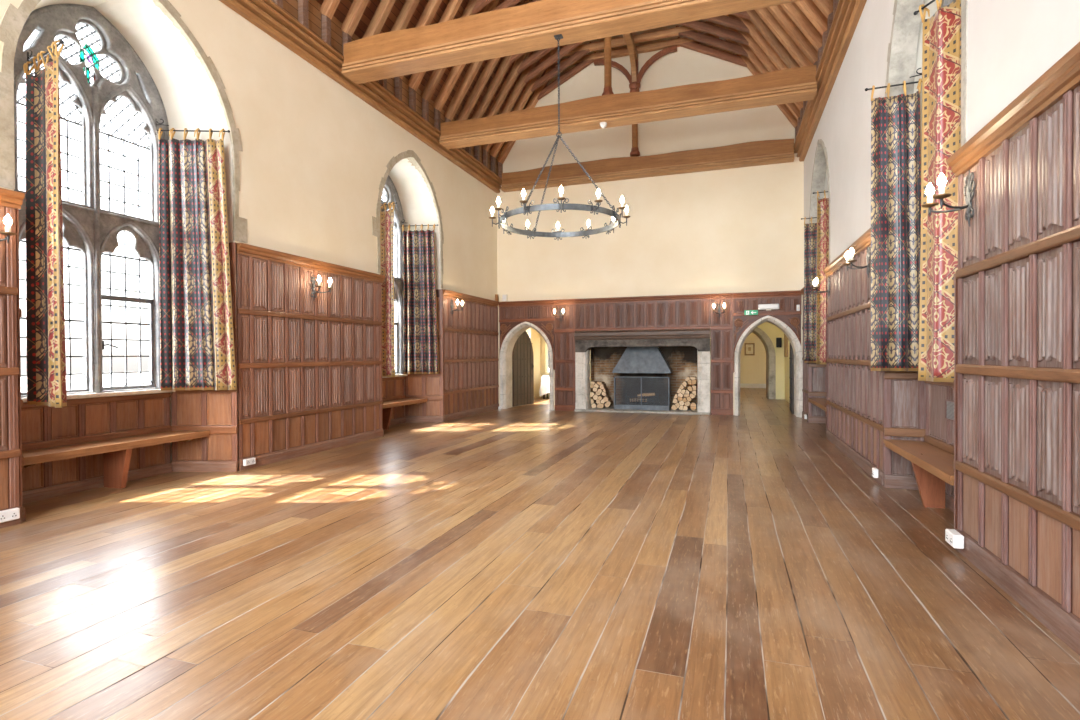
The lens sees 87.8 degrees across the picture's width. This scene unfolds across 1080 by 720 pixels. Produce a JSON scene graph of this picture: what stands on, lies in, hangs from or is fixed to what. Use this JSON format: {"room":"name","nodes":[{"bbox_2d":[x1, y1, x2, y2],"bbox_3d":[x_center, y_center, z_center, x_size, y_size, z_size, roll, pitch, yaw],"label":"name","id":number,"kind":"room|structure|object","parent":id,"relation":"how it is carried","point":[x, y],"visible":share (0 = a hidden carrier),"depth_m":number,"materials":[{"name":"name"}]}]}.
{"room":"historic interior","nodes":[
{"label":"historic interior","id":0,"kind":"room"},
{"bbox_2d":[0,0,497,460],"bbox_3d":[-4.056,-1.479,5.776,0.740,5.500,16.800,0,1,19],"label":"wall","id":1,"kind":"structure","parent":0,"point":[314,156],"depth_m":7.29,"materials":[{"name":"beige paint"}]},
{"bbox_2d":[0,188,25,527],"bbox_3d":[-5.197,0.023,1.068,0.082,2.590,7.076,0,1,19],"label":"panelling","id":2,"kind":"object","parent":1,"relation":"attached to","point":[10,200],"visible":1,"depth_m":4.34,"materials":[{"name":"brown wood"}]},
{"bbox_2d":[0,214,16,243],"bbox_3d":[-4.058,-0.940,4.095,0.236,0.350,0.306,0,1,19],"label":"wall sconce","id":3,"kind":"object","parent":2,"relation":"attached to","point":[7,220],"visible":1,"depth_m":4.16,"materials":[{"name":"metal"}]},
{"bbox_2d":[0,508,19,522],"bbox_3d":[-4.082,1.191,4.295,0.043,0.085,0.150,0,1,19],"label":"wall socket","id":4,"kind":"object","parent":2,"relation":"attached to","point":[14,513],"visible":1,"depth_m":4.30,"materials":[{"name":"white plastic"}]},
{"bbox_2d":[21,393,171,503],"bbox_3d":[-4.426,0.824,5.619,0.044,0.900,1.526,0,1,19],"label":"panelling","id":5,"kind":"object","parent":1,"relation":"attached to","point":[84,420],"visible":0.67,"depth_m":5.54,"materials":[{"name":"brown wood"}]},
{"bbox_2d":[0,0,247,402],"bbox_3d":[-4.186,-1.653,5.496,0.823,4.090,2.450,0,1,19],"label":"window","id":6,"kind":"structure","parent":1,"relation":"in","point":[92,230],"depth_m":5.59,"materials":[{"name":"stone"}]},
{"bbox_2d":[27,40,63,70],"bbox_3d":[-4.101,-2.564,4.636,0.748,0.180,0.030,0,1,31],"label":"curtain rod","id":7,"kind":"object","parent":6,"relation":"attached to","point":[61,41],"visible":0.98,"depth_m":4.76,"materials":[{"name":"black metal"}]},
{"bbox_2d":[23,40,66,407],"bbox_3d":[-4.100,-1.087,4.663,0.658,2.936,0.111,0,1,31],"label":"curtain","id":8,"kind":"object","parent":7,"relation":"hanging from","point":[45,308],"visible":1,"depth_m":4.67,"materials":[{"name":"multicoloured fabric"}]},
{"bbox_2d":[155,119,229,134],"bbox_3d":[-3.843,-2.574,6.200,0.808,0.180,0.030,0,1,-3],"label":"curtain rod","id":9,"kind":"object","parent":6,"relation":"attached to","point":[228,131],"visible":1,"depth_m":6.20,"materials":[{"name":"black metal"}]},
{"bbox_2d":[159,128,236,390],"bbox_3d":[-3.788,-1.115,6.224,0.806,2.901,0.107,0,1,-3],"label":"curtain","id":10,"kind":"object","parent":9,"relation":"hanging from","point":[197,351],"visible":1,"depth_m":6.21,"materials":[{"name":"multicoloured fabric"}]},
{"bbox_2d":[171,242,238,471],"bbox_3d":[-3.809,-0.031,6.348,0.756,2.590,0.044,0,1,2],"label":"panelling","id":11,"kind":"object","parent":1,"relation":"attached to","point":[216,411],"visible":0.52,"depth_m":6.36,"materials":[{"name":"brown wood"}]},
{"bbox_2d":[236,243,384,470],"bbox_3d":[-2.968,-0.047,7.710,0.082,2.590,2.822,0,1,19],"label":"panelling","id":12,"kind":"object","parent":1,"relation":"attached to","point":[310,369],"visible":1,"depth_m":7.34,"materials":[{"name":"brown wood"}]},
{"bbox_2d":[243,457,255,465],"bbox_3d":[-3.352,1.173,6.470,0.043,0.075,0.150,0,1,19],"label":"wall socket","id":13,"kind":"object","parent":12,"relation":"attached to","point":[250,461],"visible":1,"depth_m":6.45,"materials":[{"name":"white plastic"}]},
{"bbox_2d":[310,275,333,298],"bbox_3d":[-2.925,-0.965,7.470,0.236,0.350,0.306,0,1,19],"label":"wall sconce","id":14,"kind":"object","parent":12,"relation":"attached to","point":[314,292],"visible":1,"depth_m":7.50,"materials":[{"name":"metal"}]},
{"bbox_2d":[219,0,501,192],"bbox_3d":[-3.622,-4.093,5.603,0.215,0.275,16.800,0,1,19],"label":"crown molding","id":15,"kind":"structure","parent":1,"relation":"attached to","point":[266,15],"depth_m":7.94,"materials":[{"name":"brown wood"}]},
{"bbox_2d":[342,0,801,83],"bbox_3d":[0.307,-4.254,6.977,6.390,0.481,0.332,0,1,19],"label":"tie beam","id":16,"kind":"structure","parent":15,"relation":"on","point":[533,26],"depth_m":7.09,"materials":[{"name":"brown wood"}]},
{"bbox_2d":[489,34,629,239],"bbox_3d":[0.236,-2.823,6.959,1.726,2.370,1.726,0,1,19],"label":"chandelier","id":17,"kind":"object","parent":16,"relation":"hanging from","point":[558,206],"visible":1,"depth_m":6.92,"materials":[{"name":"metal"}]},
{"bbox_2d":[439,65,816,148],"bbox_3d":[1.198,-4.284,9.631,6.390,0.446,0.332,0,1,19],"label":"tie beam","id":18,"kind":"structure","parent":15,"relation":"on","point":[797,84],"depth_m":9.38,"materials":[{"name":"brown wood"}]},
{"bbox_2d":[602,37,613,94],"bbox_3d":[1.072,-5.629,9.360,1.820,2.238,0.790,0,1,19],"label":"post","id":19,"kind":"object","parent":18,"relation":"on","point":[607,41],"visible":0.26,"depth_m":9.59,"materials":[{"name":"brown wood"}]},
{"bbox_2d":[623,33,637,59],"bbox_3d":[-0.550,-6.622,4.535,0.140,0.167,16.780,0,1,19],"label":"collar purlin","id":20,"kind":"object","parent":19,"relation":"on","point":[628,38],"visible":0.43,"depth_m":11.71,"materials":[{"name":"brown wood"}]},
{"bbox_2d":[382,376,405,425],"bbox_3d":[-2.880,0.775,10.226,0.044,0.900,1.495,0,1,19],"label":"panelling","id":21,"kind":"object","parent":1,"relation":"attached to","point":[393,388],"visible":0.41,"depth_m":10.62,"materials":[{"name":"brown wood"}]},
{"bbox_2d":[372,150,443,377],"bbox_3d":[-2.652,-1.690,10.066,0.823,4.066,2.331,0,1,19],"label":"window","id":22,"kind":"structure","parent":1,"relation":"in","point":[386,186],"depth_m":10.74,"materials":[{"name":"stone"}]},
{"bbox_2d":[401,219,437,225],"bbox_3d":[-2.322,-2.623,10.783,0.751,0.180,0.030,0,1,5],"label":"curtain rod","id":23,"kind":"object","parent":22,"relation":"attached to","point":[403,219],"visible":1,"depth_m":10.77,"materials":[{"name":"black metal"}]},
{"bbox_2d":[403,224,438,373],"bbox_3d":[-2.292,-1.173,10.800,0.683,2.881,0.131,0,1,5],"label":"curtain","id":24,"kind":"object","parent":23,"relation":"hanging from","point":[420,341],"visible":1,"depth_m":10.79,"materials":[{"name":"multicoloured fabric"}]},
{"bbox_3d":[-2.523,-2.613,9.271,0.391,0.180,0.065,0,1,19],"label":"curtain rod","id":25,"kind":"object","parent":22,"relation":"attached to","visible":0},
{"bbox_2d":[380,202,394,376],"bbox_3d":[-2.522,-1.162,9.289,0.285,2.886,0.088,0,1,25],"label":"curtain","id":26,"kind":"object","parent":25,"relation":"hanging from","point":[386,217],"visible":0.95,"depth_m":9.28,"materials":[{"name":"multicoloured fabric"}]},
{"bbox_2d":[405,289,443,421],"bbox_3d":[-2.268,-0.079,10.939,0.755,2.590,0.044,0,1,2],"label":"panelling","id":27,"kind":"object","parent":1,"relation":"attached to","point":[430,386],"visible":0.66,"depth_m":10.94,"materials":[{"name":"brown wood"}]},
{"bbox_2d":[443,289,498,421],"bbox_3d":[-1.438,-0.095,12.267,0.082,2.590,2.756,0,1,19],"label":"panelling","id":28,"kind":"object","parent":1,"relation":"attached to","point":[470,335],"visible":1,"depth_m":12.07,"materials":[{"name":"brown wood"}]},
{"bbox_2d":[450,299,464,313],"bbox_3d":[-1.665,-1.055,11.223,0.236,0.350,0.306,0,1,19],"label":"wall sconce","id":29,"kind":"object","parent":28,"relation":"attached to","point":[451,301],"visible":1,"depth_m":11.24,"materials":[{"name":"metal"}]},
{"bbox_2d":[316,0,559,155],"bbox_3d":[-0.522,-7.197,4.529,6.880,4.880,16.800,0,1,19],"label":"ceiling","id":30,"kind":"structure","parent":0,"point":[343,7],"depth_m":9.83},
{"bbox_2d":[298,0,308,27],"bbox_3d":[0.029,-6.960,6.167,6.692,5.421,0.115,0,1,19],"label":"truss","id":31,"kind":"object","parent":30,"relation":"attached to","point":[302,4],"visible":0.73,"depth_m":7.19,"materials":[{"name":"brown wood"}]},
{"bbox_2d":[320,0,339,45],"bbox_3d":[0.169,-6.965,6.584,6.692,5.421,0.115,0,1,19],"label":"truss","id":32,"kind":"object","parent":30,"relation":"attached to","point":[328,8],"visible":0.86,"depth_m":7.60,"materials":[{"name":"brown wood"}]},
{"bbox_2d":[341,0,368,55],"bbox_3d":[0.309,-6.969,7.001,6.692,5.421,0.115,0,1,19],"label":"truss","id":33,"kind":"object","parent":30,"relation":"attached to","point":[357,8],"visible":0.63,"depth_m":7.99,"materials":[{"name":"brown wood"}]},
{"bbox_2d":[363,0,395,37],"bbox_3d":[0.449,-6.973,7.418,6.692,5.421,0.115,0,1,19],"label":"truss","id":34,"kind":"object","parent":30,"relation":"attached to","point":[384,7],"visible":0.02,"depth_m":8.35,"materials":[{"name":"brown wood"}]},
{"bbox_2d":[271,0,497,174],"bbox_3d":[-0.507,-4.498,4.553,7.000,0.640,16.800,0,1,19],"label":"boarding","id":35,"kind":"structure","parent":30,"relation":"attached to","point":[290,6],"depth_m":7.99,"materials":[{"name":"brown wood"}]},
{"bbox_2d":[379,0,419,89],"bbox_3d":[0.589,-6.978,7.835,6.692,5.421,0.115,0,1,19],"label":"truss","id":36,"kind":"object","parent":30,"relation":"attached to","point":[409,6],"visible":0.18,"depth_m":8.72,"materials":[{"name":"brown wood"}]},
{"bbox_2d":[394,0,838,100],"bbox_3d":[0.729,-6.982,8.252,6.692,5.421,0.115,0,1,19],"label":"truss","id":37,"kind":"object","parent":30,"relation":"attached to","point":[432,6],"visible":0.37,"depth_m":9.09,"materials":[{"name":"brown wood"}]},
{"bbox_2d":[408,0,832,111],"bbox_3d":[0.869,-6.987,8.670,6.692,5.421,0.115,0,1,19],"label":"truss","id":38,"kind":"object","parent":30,"relation":"attached to","point":[826,6],"visible":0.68,"depth_m":9.44,"materials":[{"name":"brown wood"}]},
{"bbox_2d":[421,0,826,121],"bbox_3d":[1.009,-6.991,9.087,6.692,5.421,0.115,0,1,19],"label":"truss","id":39,"kind":"object","parent":30,"relation":"attached to","point":[809,8],"visible":0.66,"depth_m":9.76,"materials":[{"name":"brown wood"}]},
{"bbox_2d":[433,0,821,130],"bbox_3d":[1.149,-6.996,9.504,6.692,5.421,0.115,0,1,19],"label":"truss","id":40,"kind":"object","parent":30,"relation":"attached to","point":[793,11],"visible":0.59,"depth_m":10.05,"materials":[{"name":"brown wood"}]},
{"bbox_2d":[444,0,817,121],"bbox_3d":[1.289,-7.000,9.921,6.692,5.421,0.115,0,1,19],"label":"truss","id":41,"kind":"object","parent":30,"relation":"attached to","point":[777,11],"visible":0.34,"depth_m":9.04,"materials":[{"name":"brown wood"}]},
{"bbox_2d":[456,0,812,120],"bbox_3d":[1.429,-7.004,10.338,6.692,5.421,0.115,0,1,19],"label":"truss","id":42,"kind":"object","parent":30,"relation":"attached to","point":[766,16],"visible":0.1,"depth_m":9.53,"materials":[{"name":"brown wood"}]},
{"bbox_2d":[465,10,806,154],"bbox_3d":[1.569,-7.009,10.755,6.692,5.421,0.115,0,1,19],"label":"truss","id":43,"kind":"object","parent":30,"relation":"attached to","point":[751,15],"visible":0.2,"depth_m":10.06,"materials":[{"name":"brown wood"}]},
{"bbox_2d":[474,15,805,161],"bbox_3d":[1.709,-7.013,11.172,6.692,5.421,0.115,0,1,19],"label":"truss","id":44,"kind":"object","parent":30,"relation":"attached to","point":[742,24],"visible":0.26,"depth_m":10.71,"materials":[{"name":"brown wood"}]},
{"bbox_2d":[482,14,802,167],"bbox_3d":[1.849,-7.018,11.589,6.692,5.421,0.115,0,1,19],"label":"truss","id":45,"kind":"object","parent":30,"relation":"attached to","point":[530,72],"visible":0.36,"depth_m":11.20,"materials":[{"name":"brown wood"}]},
{"bbox_2d":[490,21,799,173],"bbox_3d":[1.989,-7.022,12.006,6.692,5.421,0.115,0,1,19],"label":"truss","id":46,"kind":"object","parent":30,"relation":"attached to","point":[579,51],"visible":0.63,"depth_m":11.91,"materials":[{"name":"brown wood"}]},
{"bbox_2d":[497,24,796,178],"bbox_3d":[2.129,-7.027,12.424,6.692,5.421,0.115,0,1,19],"label":"truss","id":47,"kind":"object","parent":30,"relation":"attached to","point":[586,60],"visible":0.55,"depth_m":12.33,"materials":[{"name":"brown wood"}]},
{"bbox_2d":[0,388,1079,719],"bbox_3d":[0.977,1.267,9.971,11.500,0.120,28.500,0,1,19],"label":"floor","id":48,"kind":"structure","parent":0,"point":[534,561],"depth_m":3.14,"materials":[{"name":"brown wood"}]},
{"bbox_2d":[22,430,209,488],"bbox_3d":[-4.204,1.038,5.547,0.405,0.470,1.800,0,1,19],"label":"window bench","id":49,"kind":"object","parent":48,"relation":"on","point":[116,452],"visible":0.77,"depth_m":5.54,"materials":[{"name":"brown wood"}]},
{"bbox_2d":[382,398,427,429],"bbox_3d":[-2.657,0.990,10.154,0.405,0.470,1.763,0,1,19],"label":"window bench","id":50,"kind":"object","parent":48,"relation":"on","point":[388,406],"visible":0.54,"depth_m":9.90,"materials":[{"name":"brown wood"}]},
{"bbox_2d":[539,375,548,398],"bbox_3d":[0.359,0.801,16.713,0.798,0.700,0.665,0,1,19],"label":"covered table","id":51,"kind":"object","parent":48,"relation":"on","point":[544,386],"visible":0.3,"depth_m":16.51,"materials":[{"name":"white fabric"}]},
{"bbox_2d":[574,329,710,414],"bbox_3d":[2.336,0.256,12.800,2.980,1.838,0.890,0,1,19],"label":"fireplace","id":52,"kind":"object","parent":48,"relation":"on","point":[687,352],"depth_m":12.90,"materials":[{"name":"stone"}]},
{"bbox_2d":[614,377,669,410],"bbox_3d":[2.311,0.749,12.723,1.244,0.747,0.222,0,1,19],"label":"fire screen","id":53,"kind":"object","parent":52,"relation":"on","point":[616,406],"visible":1,"depth_m":12.62,"materials":[{"name":"grey metal"}]},
{"bbox_2d":[612,347,672,372],"bbox_3d":[2.372,-0.004,12.972,1.320,0.605,0.486,0,1,19],"label":"hood","id":54,"kind":"object","parent":52,"relation":"attached to","point":[634,359],"visible":0.96,"depth_m":12.81,"materials":[{"name":"metal"}]},
{"bbox_2d":[628,396,656,404],"bbox_3d":[2.378,0.920,12.983,0.732,0.200,0.290,0,1,19],"label":"basket","id":55,"kind":"object","parent":52,"relation":"on","point":[649,400],"depth_m":12.83,"materials":[{"name":"black metal"}]},
{"bbox_2d":[808,398,826,417],"bbox_3d":[4.881,0.955,9.575,0.315,0.470,2.000,0,1,19],"label":"window bench","id":56,"kind":"object","parent":48,"relation":"on","point":[819,402],"visible":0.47,"depth_m":9.63,"materials":[{"name":"brown wood"}]},
{"bbox_2d":[883,439,953,508],"bbox_3d":[3.197,1.008,4.560,0.315,0.470,1.720,0,1,19],"label":"window bench","id":57,"kind":"object","parent":48,"relation":"on","point":[932,466],"visible":0.7,"depth_m":4.71,"materials":[{"name":"brown wood"}]},
{"bbox_2d":[527,328,590,400],"bbox_3d":[0.373,-0.289,15.568,2.300,2.900,3.640,0,1,19],"label":"wall","id":58,"kind":"structure","parent":0,"point":[539,345],"depth_m":17.14,"materials":[{"name":"paint"}]},
{"bbox_2d":[497,19,803,414],"bbox_3d":[2.167,-4.322,12.518,6.980,11.000,0.001,0,1,19],"label":"wall","id":59,"kind":"structure","parent":0,"point":[733,230],"depth_m":12.34,"materials":[{"name":"paint"}]},
{"bbox_2d":[499,300,553,321],"bbox_3d":[-0.334,-1.161,13.346,1.398,0.490,0.082,0,1,19],"label":"panelling","id":60,"kind":"object","parent":59,"relation":"attached to","point":[534,310],"visible":1,"depth_m":13.35,"materials":[{"name":"brown wood"}]},
{"bbox_2d":[500,322,553,409],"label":"door","id":61,"kind":"structure","parent":59,"relation":"in","point":[516,352],"depth_m":14.04,"materials":[{"name":"stone"}]},
{"bbox_2d":[499,321,554,369],"bbox_3d":[-0.322,-0.340,13.365,1.385,1.148,0.055,0,1,19],"label":"carved spandrel","id":62,"kind":"object","parent":59,"relation":"attached to","point":[547,327],"visible":1,"depth_m":13.24,"materials":[{"name":"brown wood"}]},
{"bbox_2d":[554,299,575,410],"bbox_3d":[0.573,-0.113,13.053,0.498,2.590,0.082,0,1,19],"label":"panelling","id":63,"kind":"object","parent":59,"relation":"attached to","point":[564,330],"visible":1,"depth_m":13.07,"materials":[{"name":"brown wood"}]},
{"bbox_2d":[574,294,710,330],"bbox_3d":[2.228,-1.039,12.488,3.000,0.745,0.082,0,1,19],"label":"panelling","id":64,"kind":"object","parent":59,"relation":"attached to","point":[692,311],"visible":1,"depth_m":12.47,"materials":[{"name":"brown wood"}]},
{"bbox_2d":[501,139,793,191],"bbox_3d":[2.134,-4.284,12.418,6.390,0.467,0.192,0,1,19],"label":"tie beam","id":65,"kind":"structure","parent":59,"relation":"attached to","point":[765,152],"depth_m":12.22,"materials":[{"name":"brown wood"}]},
{"bbox_2d":[594,45,676,156],"bbox_3d":[2.007,-5.654,12.145,1.830,2.248,0.777,0,1,19],"label":"post","id":66,"kind":"object","parent":65,"relation":"on","point":[634,79],"visible":0.89,"depth_m":12.34,"materials":[{"name":"brown wood"}]},
{"bbox_2d":[710,293,732,414],"bbox_3d":[3.871,-0.121,11.945,0.453,2.590,0.082,0,1,19],"label":"panelling","id":67,"kind":"object","parent":59,"relation":"attached to","point":[722,327],"visible":0.98,"depth_m":11.96,"materials":[{"name":"brown wood"}]},
{"bbox_2d":[712,303,725,317],"bbox_3d":[3.782,-1.049,11.840,0.306,0.350,0.236,0,1,19],"label":"wall sconce","id":68,"kind":"object","parent":67,"relation":"attached to","point":[724,305],"visible":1,"depth_m":11.92,"materials":[{"name":"metal"}]},
{"bbox_2d":[733,315,800,372],"bbox_3d":[4.715,-0.327,11.674,1.310,1.198,0.055,0,1,19],"label":"carved spandrel","id":69,"kind":"object","parent":59,"relation":"attached to","point":[740,323],"visible":1,"depth_m":11.76,"materials":[{"name":"brown wood"}]},
{"bbox_2d":[733,290,801,315],"bbox_3d":[4.709,-1.173,11.653,1.323,0.490,0.082,0,1,19],"label":"panelling","id":70,"kind":"object","parent":59,"relation":"attached to","point":[788,301],"visible":0.98,"depth_m":11.65,"materials":[{"name":"brown wood"}]},
{"bbox_2d":[744,310,757,314],"bbox_3d":[4.416,-0.992,11.732,0.270,0.104,0.020,0,1,19],"label":"exit sign","id":71,"kind":"object","parent":70,"relation":"attached to","point":[746,312],"visible":1,"depth_m":11.73,"materials":[{"name":"green plastic"}]},
{"bbox_2d":[758,304,778,310],"bbox_3d":[4.732,-1.092,11.605,0.400,0.130,0.071,0,1,19],"label":"emergency light","id":72,"kind":"object","parent":70,"relation":"attached to","point":[766,307],"visible":1,"depth_m":11.58,"materials":[{"name":"white plastic"}]},
{"bbox_2d":[759,304,777,308],"bbox_3d":[4.722,-1.102,11.576,0.360,0.080,0.011,0,1,19],"label":"diffuser","id":73,"kind":"object","parent":72,"relation":"attached to","point":[761,306],"depth_m":11.58,"materials":[{"name":"white plastic"}]},
{"bbox_2d":[710,322,789,402],"bbox_3d":[6.377,-0.232,16.876,2.250,2.700,9.940,0,1,19],"label":"wall","id":74,"kind":"structure","parent":0,"point":[752,367],"depth_m":21.22,"materials":[{"name":"paint"}]},
{"bbox_2d":[745,343,754,354],"bbox_3d":[7.987,-0.410,21.376,0.360,0.470,0.027,0,1,19],"label":"framed print","id":75,"kind":"object","parent":74,"relation":"attached to","point":[749,347],"visible":1,"depth_m":21.37,"materials":[{"name":"paper"}]},
{"bbox_2d":[740,383,765,387],"bbox_3d":[7.907,0.985,21.424,2.050,0.170,0.030,0,1,19],"label":"baseboard","id":76,"kind":"structure","parent":74,"relation":"attached to","point":[742,385],"depth_m":21.35,"materials":[{"name":"beige wood"}]},
{"bbox_2d":[749,327,775,398],"bbox_3d":[6.288,0.056,16.561,1.180,2.130,0.780,0,1,19],"label":"archway","id":77,"kind":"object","parent":74,"relation":"in","point":[769,347],"depth_m":16.07,"materials":[{"name":"grey stone"}]},
{"bbox_2d":[734,315,802,416],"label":"door frame","id":78,"kind":"structure","parent":74,"relation":"in","point":[796,354],"depth_m":11.75,"materials":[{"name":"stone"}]},
{"bbox_2d":[784,334,787,356],"bbox_3d":[6.738,-0.421,15.351,0.026,0.680,0.920,0,1,19],"label":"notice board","id":79,"kind":"object","parent":74,"relation":"attached to","point":[785,336],"visible":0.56,"depth_m":15.47,"materials":[{"name":"brown wood"}]},
{"bbox_2d":[804,0,1079,262],"bbox_3d":[2.893,-1.496,3.444,0.360,5.500,16.800,0,1,19],"label":"wall","id":80,"kind":"structure","parent":0,"point":[1012,43],"depth_m":5.40,"materials":[{"name":"white paint"}]},
{"bbox_2d":[800,287,807,421],"bbox_3d":[5.209,-0.120,11.032,0.082,2.590,0.866,0,1,19],"label":"panelling","id":81,"kind":"object","parent":80,"relation":"attached to","point":[805,365],"visible":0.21,"depth_m":11.15,"materials":[{"name":"brown wood"}]},
{"bbox_2d":[808,363,826,422],"bbox_3d":[5.226,0.265,10.522,0.346,1.830,0.044,0,1,24],"label":"panelling","id":82,"kind":"object","parent":80,"relation":"attached to","point":[816,372],"visible":0.46,"depth_m":10.54,"materials":[{"name":"brown wood"}]},
{"bbox_2d":[809,139,829,263],"bbox_3d":[5.015,-1.728,9.536,0.523,4.070,2.394,0,1,19],"label":"window","id":83,"kind":"structure","parent":80,"relation":"in","point":[821,164],"depth_m":10.08,"materials":[{"name":"stone"}]},
{"bbox_3d":[4.472,-2.656,8.717,0.422,0.180,0.050,0,1,19],"label":"curtain rod","id":84,"kind":"object","parent":83,"relation":"attached to","visible":0},
{"bbox_2d":[816,190,828,363],"bbox_3d":[4.478,-1.289,8.733,0.319,2.716,0.082,0,1,24],"label":"curtain","id":85,"kind":"object","parent":84,"relation":"hanging from","point":[822,204],"visible":0.51,"depth_m":8.76,"materials":[{"name":"multicoloured fabric"}]},
{"bbox_2d":[826,321,826,430],"bbox_3d":[4.581,0.285,8.598,0.346,1.830,0.044,0,1,13],"label":"panelling","id":86,"kind":"object","parent":80,"relation":"attached to","point":[826,321],"visible":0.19,"depth_m":8.63,"materials":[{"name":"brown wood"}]},
{"bbox_2d":[793,0,866,161],"bbox_3d":[2.611,-4.107,3.510,0.215,0.275,16.800,0,1,19],"label":"crown molding","id":87,"kind":"structure","parent":80,"relation":"attached to","point":[848,13],"depth_m":7.84,"materials":[{"name":"brown wood"}]},
{"bbox_2d":[823,228,883,485],"bbox_3d":[3.868,-0.077,7.040,0.082,2.590,3.362,0,1,19],"label":"panelling","id":88,"kind":"object","parent":80,"relation":"attached to","point":[855,393],"visible":0.87,"depth_m":6.79,"materials":[{"name":"brown wood"}]},
{"bbox_2d":[812,277,829,298],"bbox_3d":[4.178,-1.071,8.344,0.236,0.350,0.306,0,1,19],"label":"wall sconce","id":89,"kind":"object","parent":88,"relation":"attached to","point":[815,287],"visible":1,"depth_m":8.29,"materials":[{"name":"metal"}]},
{"bbox_2d":[843,245,870,277],"bbox_3d":[3.392,-1.046,6.002,0.236,0.350,0.306,0,1,19],"label":"wall sconce","id":90,"kind":"object","parent":88,"relation":"attached to","point":[850,253],"visible":1,"depth_m":5.95,"materials":[{"name":"metal"}]},
{"bbox_2d":[865,68,921,90],"bbox_3d":[3.356,-2.630,5.289,0.517,0.180,0.029,0,1,19],"label":"curtain rod","id":91,"kind":"object","parent":80,"relation":"attached to","point":[866,89],"visible":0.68,"depth_m":5.27,"materials":[{"name":"black metal"}]},
{"bbox_2d":[871,78,921,370],"bbox_3d":[3.372,-1.258,5.293,0.432,2.726,0.101,0,1,19],"label":"curtain","id":92,"kind":"object","parent":91,"relation":"hanging from","point":[895,120],"visible":0.96,"depth_m":5.29,"materials":[{"name":"multicoloured fabric"}]},
{"bbox_2d":[884,371,925,489],"bbox_3d":[3.500,0.319,5.377,0.345,1.830,0.044,0,1,24],"label":"panelling","id":93,"kind":"object","parent":80,"relation":"attached to","point":[904,395],"visible":0.46,"depth_m":5.39,"materials":[{"name":"brown wood"}]},
{"bbox_2d":[885,0,967,146],"bbox_3d":[3.334,-1.694,4.529,0.523,4.110,2.097,0,1,19],"label":"window","id":94,"kind":"structure","parent":80,"relation":"in","point":[902,47],"depth_m":5.18,"materials":[{"name":"stone"}]},
{"bbox_2d":[913,0,935,14],"bbox_3d":[2.907,-2.676,4.003,0.030,0.180,0.560,0,1,-11],"label":"curtain rod","id":95,"kind":"object","parent":94,"relation":"attached to","point":[932,1],"visible":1,"depth_m":4.18,"materials":[{"name":"black metal"}]},
{"bbox_2d":[918,0,960,381],"bbox_3d":[2.920,-1.254,4.031,0.088,2.826,0.476,0,1,-10],"label":"curtain","id":96,"kind":"object","parent":95,"relation":"hanging from","point":[941,33],"visible":0.6,"depth_m":4.06,"materials":[{"name":"multicoloured fabric"}]},
{"bbox_2d":[924,381,953,511],"bbox_3d":[3.373,0.513,4.496,0.044,1.460,1.662,0,1,19],"label":"panelling","id":97,"kind":"object","parent":80,"relation":"attached to","point":[939,430],"visible":0.09,"depth_m":4.93,"materials":[{"name":"brown wood"}]},
{"bbox_2d":[945,399,953,421],"bbox_3d":[3.361,0.417,4.530,0.015,0.170,0.440,0,1,19],"label":"vent grille","id":98,"kind":"object","parent":97,"relation":"attached to","point":[949,404],"visible":0.33,"depth_m":4.66,"materials":[{"name":"grey metal"}]},
{"bbox_2d":[953,273,957,529],"bbox_3d":[2.941,0.337,3.713,0.345,1.830,0.044,0,1,14],"label":"panelling","id":99,"kind":"object","parent":80,"relation":"attached to","point":[955,281],"visible":0.16,"depth_m":3.74,"materials":[{"name":"brown wood"}]},
{"bbox_2d":[946,42,1079,655],"bbox_3d":[1.394,0.001,-0.333,0.082,2.590,8.616,0,1,19],"label":"panelling","id":100,"kind":"object","parent":80,"relation":"attached to","point":[1017,368],"visible":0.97,"depth_m":2.87,"materials":[{"name":"brown wood"}]},
{"bbox_2d":[921,170,974,226],"bbox_3d":[2.552,-0.999,3.500,0.236,0.350,0.306,0,1,19],"label":"wall sconce","id":101,"kind":"object","parent":100,"relation":"attached to","point":[941,181],"visible":1,"depth_m":3.46,"materials":[{"name":"metal"}]},
{"bbox_2d":[945,529,963,548],"bbox_3d":[2.693,1.161,3.644,0.061,0.085,0.150,0,1,19],"label":"wall socket","id":102,"kind":"object","parent":100,"relation":"attached to","point":[953,537],"visible":1,"depth_m":3.59,"materials":[{"name":"white plastic"}]},
{"bbox_3d":[5.090,-2.674,10.387,0.472,0.180,0.049,0,1,19],"label":"curtain rod","id":103,"kind":"object","parent":80,"relation":"attached to","visible":0},
{"bbox_2d":[804,216,816,362],"bbox_3d":[5.100,-1.307,10.396,0.376,2.716,0.112,0,1,19],"label":"curtain","id":104,"kind":"object","parent":103,"relation":"hanging from","point":[810,230],"visible":0.57,"depth_m":10.42,"materials":[{"name":"multicoloured fabric"}]},
{"label":"outside","id":105,"kind":"structure","parent":0,"visible":0},
{"bbox_2d":[21,368,548,391],"bbox_3d":[1.600,1.700,4.755,120.000,0.100,130.000,0,1,19],"label":"ground","id":106,"kind":"structure","parent":105,"point":[133,378],"depth_m":41.08,"materials":[{"name":"white"}]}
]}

